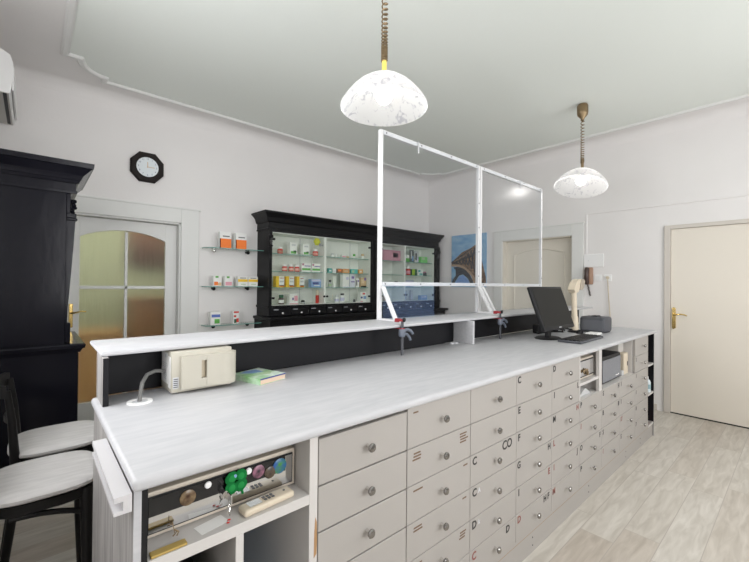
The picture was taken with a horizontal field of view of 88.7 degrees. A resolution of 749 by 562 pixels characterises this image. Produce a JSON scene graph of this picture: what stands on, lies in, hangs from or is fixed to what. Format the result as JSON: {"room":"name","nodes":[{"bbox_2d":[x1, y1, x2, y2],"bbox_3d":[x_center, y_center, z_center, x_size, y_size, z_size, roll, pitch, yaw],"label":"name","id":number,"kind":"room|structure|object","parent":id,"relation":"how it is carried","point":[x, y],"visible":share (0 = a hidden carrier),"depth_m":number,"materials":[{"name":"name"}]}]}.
{"room":"pharmacy","nodes":[
{"label":"pharmacy","id":0,"kind":"room"},
{"bbox_2d":[0,80,428,333],"bbox_3d":[-1.170,-0.178,4.979,5.835,3.164,0.150,1,-1,-42],"label":"wall","id":1,"kind":"structure","parent":0,"point":[228,179],"depth_m":4.29,"materials":[{"name":"paint"}]},
{"bbox_2d":[67,194,200,420],"bbox_3d":[-2.474,0.299,3.796,1.365,2.170,0.180,1,-1,-42],"label":"door","id":2,"kind":"structure","parent":1,"relation":"in","point":[136,282],"depth_m":3.83,"materials":[{"name":"white paint"}]},
{"bbox_2d":[130,151,163,183],"bbox_3d":[-2.284,-1.142,3.855,0.294,0.294,0.042,1,-1,-42],"label":"wall clock","id":3,"kind":"object","parent":1,"relation":"attached to","point":[146,167],"visible":1,"depth_m":3.84,"materials":[{"name":"black wood"}]},
{"bbox_2d":[199,321,261,327],"bbox_3d":[-1.612,0.505,4.348,0.657,0.048,0.204,1,-1,-42],"label":"wall shelf","id":4,"kind":"object","parent":1,"relation":"attached to","point":[248,322],"visible":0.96,"depth_m":4.33,"materials":[{"name":"teal"}]},
{"bbox_2d":[208,311,220,324],"bbox_3d":[-1.752,0.407,4.198,0.110,0.142,0.071,1,-1,-42],"label":"box","id":5,"kind":"object","parent":4,"relation":"on","point":[214,318],"visible":1,"depth_m":4.17,"materials":[{"name":"white paper"}]},
{"bbox_2d":[232,310,238,323],"bbox_3d":[-1.579,0.408,4.353,0.066,0.145,0.047,1,-1,-42],"label":"box","id":6,"kind":"object","parent":4,"relation":"on","point":[235,313],"visible":0.99,"depth_m":4.33,"materials":[{"name":"white paper"}]},
{"bbox_2d":[200,247,263,253],"bbox_3d":[-1.605,-0.337,4.354,0.657,0.048,0.204,1,-1,-42],"label":"wall shelf","id":7,"kind":"object","parent":1,"relation":"attached to","point":[214,249],"visible":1,"depth_m":4.31,"materials":[{"name":"teal"}]},
{"bbox_2d":[218,231,230,247],"bbox_3d":[-1.671,-0.454,4.270,0.125,0.182,0.071,1,-1,-42],"label":"box","id":8,"kind":"object","parent":7,"relation":"on","point":[224,238],"visible":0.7,"depth_m":4.24,"materials":[{"name":"white paper"}]},
{"bbox_2d":[233,233,246,248],"bbox_3d":[-1.539,-0.452,4.387,0.125,0.182,0.071,1,-1,-42],"label":"box","id":9,"kind":"object","parent":7,"relation":"on","point":[239,239],"visible":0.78,"depth_m":4.36,"materials":[{"name":"white paper"}]},
{"bbox_2d":[201,286,262,289],"bbox_3d":[-1.609,0.084,4.351,0.657,0.048,0.204,1,-1,-42],"label":"wall shelf","id":10,"kind":"object","parent":1,"relation":"attached to","point":[212,287],"visible":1,"depth_m":4.26,"materials":[{"name":"teal"}]},
{"bbox_2d":[211,275,221,285],"bbox_3d":[-1.735,-0.002,4.213,0.090,0.118,0.064,1,-1,-42],"label":"box","id":11,"kind":"object","parent":10,"relation":"on","point":[216,280],"visible":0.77,"depth_m":4.19,"materials":[{"name":"white paper"}]},
{"bbox_2d":[223,276,232,285],"bbox_3d":[-1.644,0.001,4.294,0.088,0.116,0.062,1,-1,-42],"label":"box","id":12,"kind":"object","parent":10,"relation":"on","point":[227,280],"visible":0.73,"depth_m":4.27,"materials":[{"name":"white paper"}]},
{"bbox_2d":[236,276,247,285],"bbox_3d":[-1.525,0.004,4.401,0.112,0.112,0.071,1,-1,-42],"label":"box","id":13,"kind":"object","parent":10,"relation":"on","point":[240,280],"visible":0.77,"depth_m":4.37,"materials":[{"name":"white paper"}]},
{"bbox_2d":[248,277,257,285],"bbox_3d":[-1.434,0.006,4.482,0.112,0.112,0.071,1,-1,-42],"label":"box","id":14,"kind":"object","parent":10,"relation":"on","point":[252,281],"visible":0.76,"depth_m":4.46,"materials":[{"name":"white paper"}]},
{"bbox_2d":[13,63,748,188],"bbox_3d":[0.830,-1.708,2.761,5.535,0.100,5.820,1,-1,-42],"label":"trim","id":15,"kind":"structure","parent":1,"relation":"attached to","point":[24,74],"depth_m":4.30,"materials":[{"name":"paint"}]},
{"bbox_2d":[0,0,748,180],"bbox_3d":[0.831,-1.806,2.762,5.835,0.103,6.120,1,-1,-42],"label":"ceiling","id":16,"kind":"structure","parent":0,"point":[498,79],"depth_m":3.04,"materials":[{"name":"paint"}]},
{"bbox_2d":[340,0,427,126],"bbox_3d":[0.054,-1.346,2.067,0.469,0.844,0.469,1,-1,-42],"label":"pendant lamp","id":17,"kind":"object","parent":16,"relation":"hanging from","point":[384,97],"visible":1,"depth_m":2.13,"materials":[{"name":"white glass"}]},
{"bbox_2d":[60,0,748,175],"bbox_3d":[0.896,-1.746,2.859,4.822,0.024,5.278,1,-1,-42],"label":"trim","id":18,"kind":"structure","parent":16,"relation":"attached to","point":[71,5],"depth_m":3.85,"materials":[{"name":"white paint"}]},
{"bbox_2d":[554,103,607,197],"bbox_3d":[2.002,-1.291,3.728,0.450,0.896,0.469,1,-1,-42],"label":"pendant lamp","id":19,"kind":"object","parent":16,"relation":"hanging from","point":[582,182],"visible":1,"depth_m":3.77,"materials":[{"name":"white glass"}]},
{"bbox_2d":[0,410,748,561],"bbox_3d":[0.802,1.456,2.739,5.835,0.100,6.120,1,-1,-42],"label":"floor","id":20,"kind":"structure","parent":0,"point":[683,495],"depth_m":2.31,"materials":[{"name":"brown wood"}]},
{"bbox_2d":[0,450,92,561],"bbox_3d":[-1.366,0.922,1.543,0.428,0.917,0.388,1,-1,-42],"label":"bar chair","id":21,"kind":"object","parent":20,"relation":"on","point":[29,488],"visible":0.91,"depth_m":1.51,"materials":[{"name":"black wood"}]},
{"bbox_2d":[0,372,93,561],"bbox_3d":[-1.628,0.922,1.926,0.428,0.917,0.388,1,-1,-42],"label":"bar chair","id":22,"kind":"object","parent":20,"relation":"on","point":[75,435],"visible":0.69,"depth_m":1.83,"materials":[{"name":"black wood"}]},
{"bbox_2d":[0,148,94,468],"bbox_3d":[-2.415,0.292,2.688,0.631,2.170,0.826,1,-1,-42],"label":"tall cabinet","id":23,"kind":"object","parent":20,"relation":"on","point":[39,350],"visible":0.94,"depth_m":2.45,"materials":[{"name":"black paint"}]},
{"bbox_2d":[92,411,317,561],"bbox_3d":[-0.562,0.909,1.197,0.453,0.949,0.687,1,-1,-42],"label":"base cabinet","id":24,"kind":"object","parent":20,"relation":"on","point":[285,531],"depth_m":1.01,"materials":[{"name":"grey laminate"}]},
{"bbox_2d":[149,522,186,558],"bbox_3d":[-0.466,0.578,0.861,0.073,0.036,0.052,1,-1,-42],"label":"tape dispenser","id":25,"kind":"object","parent":24,"relation":"on","point":[173,546],"visible":1,"depth_m":0.85,"materials":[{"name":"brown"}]},
{"bbox_2d":[179,556,193,561],"bbox_3d":[-0.589,1.006,1.050,0.140,0.488,0.350,1,-1,-42],"label":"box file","id":26,"kind":"object","parent":24,"relation":"in","point":[189,559],"visible":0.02,"depth_m":1.05,"materials":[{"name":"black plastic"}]},
{"bbox_2d":[179,489,195,505],"bbox_3d":[-0.451,0.524,0.927,0.037,0.037,0.004,1,-1,-42],"label":"round magnet","id":27,"kind":"object","parent":24,"relation":"attached to","point":[187,497],"visible":1,"depth_m":0.93},
{"bbox_2d":[204,481,211,488],"bbox_3d":[-0.416,0.510,0.958,0.017,0.017,0.004,1,-1,-42],"label":"round magnet","id":28,"kind":"object","parent":24,"relation":"attached to","point":[208,484],"visible":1,"depth_m":0.96,"materials":[{"name":"white plastic"}]},
{"bbox_2d":[194,515,227,534],"bbox_3d":[-0.399,0.597,0.939,0.040,0.001,0.070,0,-1,38],"label":"slip","id":29,"kind":"object","parent":24,"relation":"on","point":[219,520],"visible":1,"depth_m":0.94,"materials":[{"name":"white paper"}]},
{"bbox_2d":[147,483,308,561],"bbox_3d":[-0.551,0.611,1.190,0.399,0.028,0.660,1,-1,-42],"label":"shelf","id":30,"kind":"object","parent":24,"relation":"attached to","point":[239,524],"depth_m":0.94,"materials":[{"name":"grey laminate"}]},
{"bbox_2d":[220,468,246,515],"bbox_3d":[-0.353,0.542,0.984,0.066,0.101,0.048,1,-1,-42],"label":"key fob","id":31,"kind":"object","parent":24,"relation":"hanging from","point":[240,475],"visible":1,"depth_m":0.99,"materials":[{"name":"green plastic"}]},
{"bbox_2d":[252,465,264,477],"bbox_3d":[-0.316,0.520,1.046,0.035,0.035,0.004,1,-1,-42],"label":"round magnet","id":32,"kind":"object","parent":24,"relation":"attached to","point":[258,471],"visible":1,"depth_m":1.04},
{"bbox_2d":[239,486,293,517],"bbox_3d":[-0.287,0.588,1.027,0.042,0.021,0.146,0,-1,45],"label":"remote control","id":33,"kind":"object","parent":24,"relation":"on","point":[252,507],"visible":1,"depth_m":1.01,"materials":[{"name":"beige plastic"}]},
{"bbox_2d":[264,466,274,478],"bbox_3d":[-0.291,0.534,1.069,0.033,0.033,0.004,1,-1,-42],"label":"round magnet","id":34,"kind":"object","parent":24,"relation":"attached to","point":[269,473],"visible":1,"depth_m":1.07},
{"bbox_2d":[273,458,285,473],"bbox_3d":[-0.269,0.525,1.089,0.042,0.042,0.004,1,-1,-42],"label":"round magnet","id":35,"kind":"object","parent":24,"relation":"attached to","point":[279,465],"visible":1,"depth_m":1.09},
{"bbox_2d":[251,209,447,369],"bbox_3d":[-0.127,0.314,5.493,3.232,2.206,0.469,1,-1,-42],"label":"display cabinet","id":36,"kind":"object","parent":20,"relation":"on","point":[275,229],"visible":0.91,"depth_m":5.14,"materials":[{"name":"black paint"}]},
{"bbox_2d":[273,276,283,286],"bbox_3d":[-1.159,0.008,4.640,0.108,0.136,0.081,1,-1,-42],"label":"box","id":37,"kind":"object","parent":36,"relation":"on","point":[278,281],"visible":0.89,"depth_m":4.61,"materials":[{"name":"yellow"}]},
{"bbox_2d":[277,246,282,253],"bbox_3d":[-1.145,-0.372,4.652,0.069,0.088,0.069,1,-1,-42],"label":"pill bottle","id":38,"kind":"object","parent":36,"relation":"on","point":[280,249],"visible":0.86,"depth_m":4.63,"materials":[{"name":"red"}]},
{"bbox_2d":[278,295,283,303],"bbox_3d":[-1.135,0.226,4.662,0.069,0.116,0.069,1,-1,-42],"label":"pill bottle","id":39,"kind":"object","parent":36,"relation":"in","point":[280,299],"visible":0.97,"depth_m":4.64,"materials":[{"name":"grey"}]},
{"bbox_2d":[284,276,293,286],"bbox_3d":[-1.058,0.010,4.729,0.108,0.136,0.081,1,-1,-42],"label":"box","id":40,"kind":"object","parent":36,"relation":"on","point":[288,280],"visible":0.83,"depth_m":4.69,"materials":[{"name":"yellow"}]},
{"bbox_2d":[287,242,296,253],"bbox_3d":[-1.022,-0.401,4.762,0.098,0.149,0.069,1,-1,-42],"label":"box","id":41,"kind":"object","parent":36,"relation":"on","point":[291,247],"visible":0.82,"depth_m":4.73,"materials":[{"name":"white paper"}]},
{"bbox_2d":[287,294,297,303],"bbox_3d":[-1.019,0.222,4.765,0.118,0.128,0.071,1,-1,-42],"label":"box","id":42,"kind":"object","parent":36,"relation":"on","point":[291,298],"visible":0.9,"depth_m":4.74,"materials":[{"name":"white paper"}]},
{"bbox_2d":[272,254,318,257],"bbox_3d":[-1.021,-0.322,4.823,0.732,0.007,0.240,1,-1,-42],"label":"glass shelf","id":43,"kind":"object","parent":36,"relation":"attached to","point":[273,255],"depth_m":4.85,"materials":[{"name":"clear glass"}]},
{"bbox_2d":[294,276,303,286],"bbox_3d":[-0.950,0.011,4.826,0.108,0.136,0.081,1,-1,-42],"label":"box","id":44,"kind":"object","parent":36,"relation":"on","point":[298,280],"visible":0.84,"depth_m":4.79,"materials":[{"name":"yellow"}]},
{"bbox_2d":[300,244,308,254],"bbox_3d":[-0.886,-0.396,4.883,0.092,0.142,0.065,1,-1,-42],"label":"box","id":45,"kind":"object","parent":36,"relation":"on","point":[304,250],"visible":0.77,"depth_m":4.86,"materials":[{"name":"white paper"}]},
{"bbox_2d":[299,263,310,271],"bbox_3d":[-0.886,-0.171,4.883,0.136,0.113,0.071,1,-1,-42],"label":"box","id":46,"kind":"object","parent":36,"relation":"on","point":[304,267],"visible":0.87,"depth_m":4.85,"materials":[{"name":"white paper"}]},
{"bbox_2d":[308,279,320,286],"bbox_3d":[-0.776,0.029,4.981,0.150,0.106,0.071,1,-1,-42],"label":"box","id":47,"kind":"object","parent":36,"relation":"on","point":[311,282],"visible":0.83,"depth_m":4.95,"materials":[{"name":"blue"}]},
{"bbox_2d":[311,263,319,271],"bbox_3d":[-0.776,-0.169,4.981,0.130,0.112,0.071,1,-1,-42],"label":"box","id":48,"kind":"object","parent":36,"relation":"on","point":[314,267],"visible":0.76,"depth_m":4.95,"materials":[{"name":"white paper"}]},
{"bbox_2d":[315,290,318,302],"bbox_3d":[-0.748,0.204,5.006,0.044,0.172,0.043,1,-1,-42],"label":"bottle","id":49,"kind":"object","parent":36,"relation":"on","point":[317,291],"visible":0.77,"depth_m":4.99,"materials":[{"name":"red"}]},
{"bbox_2d":[314,238,322,245],"bbox_3d":[-0.712,-0.492,4.884,0.145,0.102,0.003,1,-1,-42],"label":"sticker","id":50,"kind":"object","parent":36,"relation":"attached to","point":[316,241],"visible":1,"depth_m":4.87,"materials":[{"name":"yellow"}]},
{"bbox_2d":[332,276,335,286],"bbox_3d":[-0.545,0.011,5.188,0.060,0.150,0.039,1,-1,-42],"label":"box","id":51,"kind":"object","parent":36,"relation":"on","point":[333,277],"visible":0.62,"depth_m":5.17,"materials":[{"name":"white"}]},
{"bbox_2d":[340,274,348,286],"bbox_3d":[-0.412,-0.004,5.306,0.112,0.184,0.061,1,-1,-42],"label":"box","id":52,"kind":"object","parent":36,"relation":"on","point":[344,278],"visible":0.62,"depth_m":5.28,"materials":[{"name":"white paper"}]},
{"bbox_2d":[326,257,365,259],"bbox_3d":[-0.445,-0.314,5.337,0.749,0.007,0.240,1,-1,-42],"label":"glass shelf","id":53,"kind":"object","parent":36,"relation":"attached to","point":[327,258],"depth_m":5.35,"materials":[{"name":"clear glass"}]},
{"bbox_2d":[349,274,354,286],"bbox_3d":[-0.327,-0.003,5.382,0.092,0.184,0.061,1,-1,-42],"label":"box","id":54,"kind":"object","parent":36,"relation":"on","point":[351,276],"visible":0.67,"depth_m":5.35,"materials":[{"name":"white"}]},
{"bbox_2d":[357,292,365,301],"bbox_3d":[-0.181,0.229,5.512,0.110,0.138,0.071,1,-1,-42],"label":"box","id":55,"kind":"object","parent":36,"relation":"on","point":[361,296],"visible":1,"depth_m":5.48,"materials":[{"name":"white paper"}]},
{"bbox_2d":[359,278,365,286],"bbox_3d":[-0.179,0.021,5.513,0.100,0.140,0.071,1,-1,-42],"label":"box","id":56,"kind":"object","parent":36,"relation":"on","point":[362,281],"visible":0.77,"depth_m":5.48,"materials":[{"name":"beige"}]},
{"bbox_2d":[382,249,400,260],"bbox_3d":[0.246,-0.390,5.892,0.390,0.165,0.051,1,-1,-42],"label":"box","id":57,"kind":"object","parent":36,"relation":"on","point":[391,255],"visible":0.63,"depth_m":5.87,"materials":[{"name":"pink"}]},
{"bbox_2d":[408,290,412,299],"bbox_3d":[0.584,0.227,6.194,0.085,0.165,0.021,1,-1,-42],"label":"box","id":58,"kind":"object","parent":36,"relation":"in","point":[410,292],"visible":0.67,"depth_m":6.18,"materials":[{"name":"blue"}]},
{"bbox_2d":[409,250,413,261],"bbox_3d":[0.601,-0.402,6.208,0.085,0.200,0.021,1,-1,-42],"label":"box","id":59,"kind":"object","parent":36,"relation":"on","point":[411,252],"visible":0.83,"depth_m":6.19,"materials":[{"name":"grey"}]},
{"bbox_2d":[410,269,416,274],"bbox_3d":[0.625,-0.142,6.230,0.115,0.100,0.071,1,-1,-42],"label":"box","id":60,"kind":"object","parent":36,"relation":"on","point":[412,271],"visible":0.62,"depth_m":6.19,"materials":[{"name":"green"}]},
{"bbox_2d":[414,251,418,261],"bbox_3d":[0.687,-0.396,6.285,0.090,0.190,0.021,1,-1,-42],"label":"box","id":61,"kind":"object","parent":36,"relation":"on","point":[416,253],"visible":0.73,"depth_m":6.27,"materials":[{"name":"grey"}]},
{"bbox_2d":[418,295,426,299],"bbox_3d":[0.800,0.276,6.387,0.150,0.075,0.071,1,-1,-42],"label":"box","id":62,"kind":"object","parent":36,"relation":"on","point":[420,297],"visible":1,"depth_m":6.35,"materials":[{"name":"blue"}]},
{"bbox_2d":[419,257,426,262],"bbox_3d":[0.802,-0.349,6.388,0.160,0.100,0.071,1,-1,-42],"label":"box","id":63,"kind":"object","parent":36,"relation":"on","point":[421,259],"visible":0.78,"depth_m":6.35,"materials":[{"name":"green"}]},
{"bbox_2d":[317,411,406,561],"bbox_3d":[-0.240,0.916,1.456,0.368,0.944,0.707,1,-1,-42],"label":"base cabinet","id":64,"kind":"object","parent":20,"relation":"on","point":[361,491],"visible":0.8,"depth_m":1.21,"materials":[{"name":"grey laminate"}]},
{"bbox_2d":[403,390,469,561],"bbox_3d":[0.041,0.920,1.707,0.383,0.944,0.707,1,-1,-42],"label":"base cabinet","id":65,"kind":"object","parent":20,"relation":"on","point":[437,527],"visible":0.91,"depth_m":1.45,"materials":[{"name":"grey laminate"}]},
{"bbox_2d":[469,376,516,561],"bbox_3d":[0.327,0.925,1.962,0.383,0.944,0.707,1,-1,-42],"label":"base cabinet","id":66,"kind":"object","parent":20,"relation":"on","point":[492,531],"visible":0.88,"depth_m":1.71,"materials":[{"name":"grey laminate"}]},
{"bbox_2d":[513,365,551,561],"bbox_3d":[0.615,0.929,2.219,0.389,0.944,0.707,1,-1,-42],"label":"base cabinet","id":67,"kind":"object","parent":20,"relation":"on","point":[533,388],"visible":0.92,"depth_m":1.97,"materials":[{"name":"grey laminate"}]},
{"bbox_2d":[549,357,579,534],"bbox_3d":[0.905,0.933,2.478,0.390,0.944,0.707,1,-1,-42],"label":"base cabinet","id":68,"kind":"object","parent":20,"relation":"on","point":[565,374],"visible":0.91,"depth_m":2.21,"materials":[{"name":"grey laminate"}]},
{"bbox_2d":[577,350,601,507],"bbox_3d":[1.196,0.938,2.737,0.390,0.944,0.707,1,-1,-42],"label":"base cabinet","id":69,"kind":"object","parent":20,"relation":"on","point":[590,404],"depth_m":2.50,"materials":[{"name":"grey laminate"}]},
{"bbox_2d":[580,387,591,397],"bbox_3d":[1.264,0.724,2.598,0.240,0.043,0.305,1,-1,-42],"label":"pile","id":70,"kind":"object","parent":69,"relation":"on","point":[583,391],"visible":0.25,"depth_m":2.50,"materials":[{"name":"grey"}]},
{"bbox_2d":[580,374,598,385],"bbox_3d":[1.191,0.650,2.748,0.358,0.016,0.660,1,-1,-42],"label":"shelf","id":71,"kind":"object","parent":69,"relation":"attached to","point":[593,377],"depth_m":2.52,"materials":[{"name":"grey laminate"}]},
{"bbox_2d":[580,387,598,400],"bbox_3d":[1.190,0.753,2.747,0.358,0.014,0.660,1,-1,-42],"label":"shelf","id":72,"kind":"object","parent":69,"relation":"attached to","point":[595,391],"depth_m":2.55,"materials":[{"name":"grey laminate"}]},
{"bbox_2d":[599,341,634,486],"bbox_3d":[1.633,0.944,3.127,0.780,0.944,0.707,1,-1,-42],"label":"base cabinet","id":73,"kind":"object","parent":20,"relation":"on","point":[618,394],"visible":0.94,"depth_m":2.87,"materials":[{"name":"grey laminate"}]},
{"bbox_2d":[91,324,656,491],"bbox_3d":[0.812,0.441,2.429,4.145,0.028,0.744,1,-1,-42],"label":"countertop","id":74,"kind":"structure","parent":73,"relation":"on","point":[168,438],"depth_m":1.31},
{"bbox_2d":[92,438,131,516],"bbox_3d":[-0.624,0.448,0.901,0.031,0.036,0.365,1,-1,-42],"label":"rail","id":75,"kind":"object","parent":74,"relation":"attached to","point":[118,493],"visible":1,"depth_m":0.84,"materials":[{"name":"grey"}]},
{"bbox_2d":[126,398,152,405],"bbox_3d":[-0.785,0.402,1.283,0.077,0.005,0.077,1,-1,-42],"label":"cable grommet","id":76,"kind":"object","parent":74,"relation":"attached to","point":[133,402],"visible":0.97,"depth_m":1.27,"materials":[{"name":"white plastic"}]},
{"bbox_2d":[137,369,164,401],"bbox_3d":[-0.793,0.363,1.350,0.034,0.088,0.137,0,0,5],"label":"cable","id":77,"kind":"object","parent":76,"relation":"in","point":[140,392],"visible":1,"depth_m":1.32,"materials":[{"name":"grey plastic"}]},
{"bbox_2d":[162,345,235,393],"bbox_3d":[-0.672,0.332,1.479,0.231,0.151,0.178,1,-1,-42],"label":"printer","id":78,"kind":"object","parent":74,"relation":"on","point":[188,369],"visible":0.91,"depth_m":1.42,"materials":[{"name":"beige plastic"}]},
{"bbox_2d":[236,368,285,384],"bbox_3d":[-0.482,0.398,1.604,0.168,0.024,0.137,0,0,32],"label":"booklet","id":79,"kind":"object","parent":74,"relation":"on","point":[257,376],"visible":0.89,"depth_m":1.57,"materials":[{"name":"green"}]},
{"bbox_2d":[242,370,262,372],"bbox_3d":[-0.525,0.385,1.624,0.091,0.001,0.056,1,-1,-42],"label":"picture","id":80,"kind":"object","parent":79,"relation":"on","point":[247,371],"depth_m":1.63,"materials":[{"name":"blue"}]},
{"bbox_2d":[90,306,592,406],"bbox_3d":[0.639,0.342,2.800,4.352,0.173,0.360,1,-1,-42],"label":"counter ledge","id":81,"kind":"object","parent":74,"relation":"on","point":[122,363],"visible":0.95,"depth_m":1.86,"materials":[{"name":"black"}]},
{"bbox_2d":[394,318,413,354],"bbox_3d":[0.166,0.312,2.189,0.103,0.212,0.075,1,-1,-42],"label":"clamp","id":82,"kind":"object","parent":81,"relation":"attached to","point":[402,330],"visible":0.94,"depth_m":2.15,"materials":[{"name":"grey metal"}]},
{"bbox_2d":[377,129,498,320],"bbox_3d":[0.507,-0.353,2.737,1.121,1.213,0.212,1,-1,-42],"label":"sneeze guard","id":83,"kind":"object","parent":81,"relation":"on","point":[381,285],"visible":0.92,"depth_m":2.56,"materials":[{"name":"white"}]},
{"bbox_2d":[493,310,507,338],"bbox_3d":[0.946,0.324,2.885,0.103,0.212,0.075,1,-1,-42],"label":"clamp","id":84,"kind":"object","parent":81,"relation":"attached to","point":[500,320],"visible":0.96,"depth_m":2.85,"materials":[{"name":"grey plastic"}]},
{"bbox_2d":[479,166,541,313],"bbox_3d":[1.351,-0.340,3.490,1.125,1.213,0.212,1,-1,-42],"label":"sneeze guard","id":85,"kind":"object","parent":81,"relation":"on","point":[483,169],"visible":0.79,"depth_m":3.40,"materials":[{"name":"white"}]},
{"bbox_2d":[533,324,540,333],"bbox_3d":[1.382,0.400,3.215,0.130,0.075,0.060,1,-1,-42],"label":"power adapter","id":86,"kind":"object","parent":74,"relation":"on","point":[536,327],"visible":0.46,"depth_m":3.17,"materials":[{"name":"black plastic"}]},
{"bbox_2d":[527,287,573,339],"bbox_3d":[1.312,0.239,2.898,0.520,0.391,0.188,1,-1,-42],"label":"monitor","id":87,"kind":"object","parent":74,"relation":"on","point":[549,304],"visible":0.98,"depth_m":2.83,"materials":[{"name":"black plastic"}]},
{"bbox_2d":[537,328,572,332],"bbox_3d":[1.499,0.401,3.182,0.452,0.051,0.160,1,-1,-42],"label":"cable tangle","id":88,"kind":"object","parent":74,"relation":"on","point":[539,331],"visible":0.47,"depth_m":3.15,"materials":[{"name":"black plastic"}]},
{"bbox_2d":[567,279,584,332],"bbox_3d":[1.754,0.212,3.334,0.230,0.460,0.120,1,-1,-42],"label":"barcode scanner","id":89,"kind":"object","parent":74,"relation":"on","point":[575,285],"visible":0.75,"depth_m":3.29,"materials":[{"name":"beige plastic"}]},
{"bbox_2d":[557,334,602,343],"bbox_3d":[1.528,0.424,2.833,0.476,0.024,0.172,1,-1,-42],"label":"keyboard","id":90,"kind":"object","parent":74,"relation":"on","point":[581,338],"visible":1,"depth_m":2.74,"materials":[{"name":"grey plastic"}]},
{"bbox_2d":[585,331,601,334],"bbox_3d":[1.819,0.435,3.182,0.090,0.012,0.160,0,-1,43],"label":"pad","id":91,"kind":"object","parent":74,"relation":"on","point":[590,332],"visible":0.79,"depth_m":3.15,"materials":[{"name":"white paper"}]},
{"bbox_2d":[580,315,611,332],"bbox_3d":[1.935,0.372,3.353,0.192,0.143,0.200,1,-1,-42],"label":"printer","id":92,"kind":"object","parent":74,"relation":"on","point":[593,323],"visible":0.98,"depth_m":3.29,"materials":[{"name":"grey plastic"}]},
{"bbox_2d":[602,350,620,384],"bbox_3d":[1.693,0.652,2.952,0.470,0.198,0.247,1,-1,-42],"label":"printer","id":93,"kind":"object","parent":73,"relation":"on","point":[611,360],"visible":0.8,"depth_m":2.88,"materials":[{"name":"black plastic"}]},
{"bbox_2d":[603,343,622,351],"bbox_3d":[1.983,0.550,3.188,0.125,0.070,0.120,1,-1,-42],"label":"carton","id":94,"kind":"object","parent":93,"relation":"on","point":[619,347],"visible":0.42,"depth_m":3.13,"materials":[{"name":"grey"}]},
{"bbox_2d":[602,373,633,389],"bbox_3d":[1.627,0.759,3.136,0.748,0.014,0.660,1,-1,-42],"label":"shelf","id":95,"kind":"object","parent":73,"relation":"attached to","point":[620,380],"depth_m":2.90,"materials":[{"name":"laminate"}]},
{"bbox_2d":[620,352,627,373],"bbox_3d":[2.001,0.670,3.166,0.105,0.170,0.137,1,-1,-42],"label":"card terminal","id":96,"kind":"object","parent":73,"relation":"on","point":[624,355],"visible":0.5,"depth_m":3.10,"materials":[{"name":"beige plastic"}]},
{"bbox_2d":[632,336,647,453],"bbox_3d":[2.070,0.951,3.516,0.390,0.944,0.707,1,-1,-42],"label":"base cabinet","id":97,"kind":"object","parent":20,"relation":"on","point":[640,345],"visible":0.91,"depth_m":3.25,"materials":[{"name":"grey laminate"}]},
{"bbox_2d":[646,334,653,440],"bbox_3d":[2.281,0.954,3.725,0.202,0.944,0.675,1,-1,-42],"label":"shelf unit","id":98,"kind":"object","parent":20,"relation":"on","point":[650,428],"visible":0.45,"depth_m":3.54,"materials":[{"name":"black"}]},
{"bbox_2d":[648,377,650,391],"bbox_3d":[2.498,0.926,3.517,0.061,0.172,0.061,1,-1,-42],"label":"spray bottle","id":99,"kind":"object","parent":98,"relation":"on","point":[649,381],"visible":0.31,"depth_m":3.49,"materials":[{"name":"white"}]},
{"bbox_2d":[428,115,748,410],"bbox_3d":[2.988,-0.143,4.586,0.150,3.164,5.970,1,-1,-42],"label":"wall","id":100,"kind":"structure","parent":0,"point":[708,161],"depth_m":4.51,"materials":[{"name":"paint"}]},
{"bbox_2d":[451,233,486,286],"bbox_3d":[1.499,-0.324,6.128,0.023,0.840,0.654,1,-1,-42],"label":"picture","id":101,"kind":"object","parent":100,"relation":"attached to","point":[463,264],"visible":0.73,"depth_m":6.14,"materials":[{"name":"paper"}]},
{"bbox_2d":[493,222,584,335],"bbox_3d":[2.271,0.345,5.360,0.180,2.185,1.280,1,-1,-42],"label":"door","id":102,"kind":"structure","parent":100,"relation":"in","point":[562,244],"depth_m":5.40,"materials":[{"name":"white paint"}]},
{"bbox_2d":[584,267,592,295],"bbox_3d":[2.658,0.009,4.774,0.088,0.359,0.094,1,-1,-42],"label":"handset","id":103,"kind":"object","parent":100,"relation":"attached to","point":[588,272],"visible":0.94,"depth_m":4.75,"materials":[{"name":"brown"}]},
{"bbox_2d":[584,254,603,266],"bbox_3d":[2.721,-0.255,4.758,0.022,0.160,0.220,1,-1,-42],"label":"box","id":104,"kind":"object","parent":100,"relation":"attached to","point":[590,260],"visible":1,"depth_m":4.75,"materials":[{"name":"white plastic"}]},
{"bbox_2d":[594,275,601,280],"bbox_3d":[2.753,-0.038,4.725,0.014,0.080,0.080,1,-1,-42],"label":"light switch","id":105,"kind":"object","parent":100,"relation":"attached to","point":[596,277],"visible":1,"depth_m":4.72,"materials":[{"name":"white plastic"}]},
{"bbox_2d":[604,275,611,316],"bbox_3d":[2.812,0.655,4.631,0.035,1.465,0.080,1,-1,-42],"label":"wall socket","id":106,"kind":"object","parent":100,"relation":"attached to","point":[607,278],"visible":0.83,"depth_m":4.62,"materials":[{"name":"white plastic"}]},
{"bbox_2d":[585,194,748,253],"bbox_3d":[3.734,-0.592,3.635,0.012,0.510,3.218,1,-1,-42],"label":"trim","id":107,"kind":"structure","parent":100,"relation":"attached to","point":[745,194],"depth_m":4.29,"materials":[{"name":"paint"}]},
{"bbox_2d":[664,219,748,428],"bbox_3d":[3.525,0.416,3.926,0.214,2.045,0.890,1,-1,-42],"label":"door","id":108,"kind":"structure","parent":100,"relation":"in","point":[706,264],"depth_m":3.96,"materials":[{"name":"beige paint"}]},
{"bbox_3d":[-1.255,-0.208,0.803,0.150,3.164,5.970,1,-1,-42],"label":"wall","id":109,"kind":"structure","parent":0,"visible":0},
{"bbox_2d":[0,48,16,124],"bbox_3d":[-2.811,-1.432,2.845,0.217,0.296,0.730,1,-1,-42],"label":"air conditioner","id":110,"kind":"object","parent":109,"relation":"attached to","point":[8,96],"visible":1,"depth_m":2.67,"materials":[{"name":"white plastic"}]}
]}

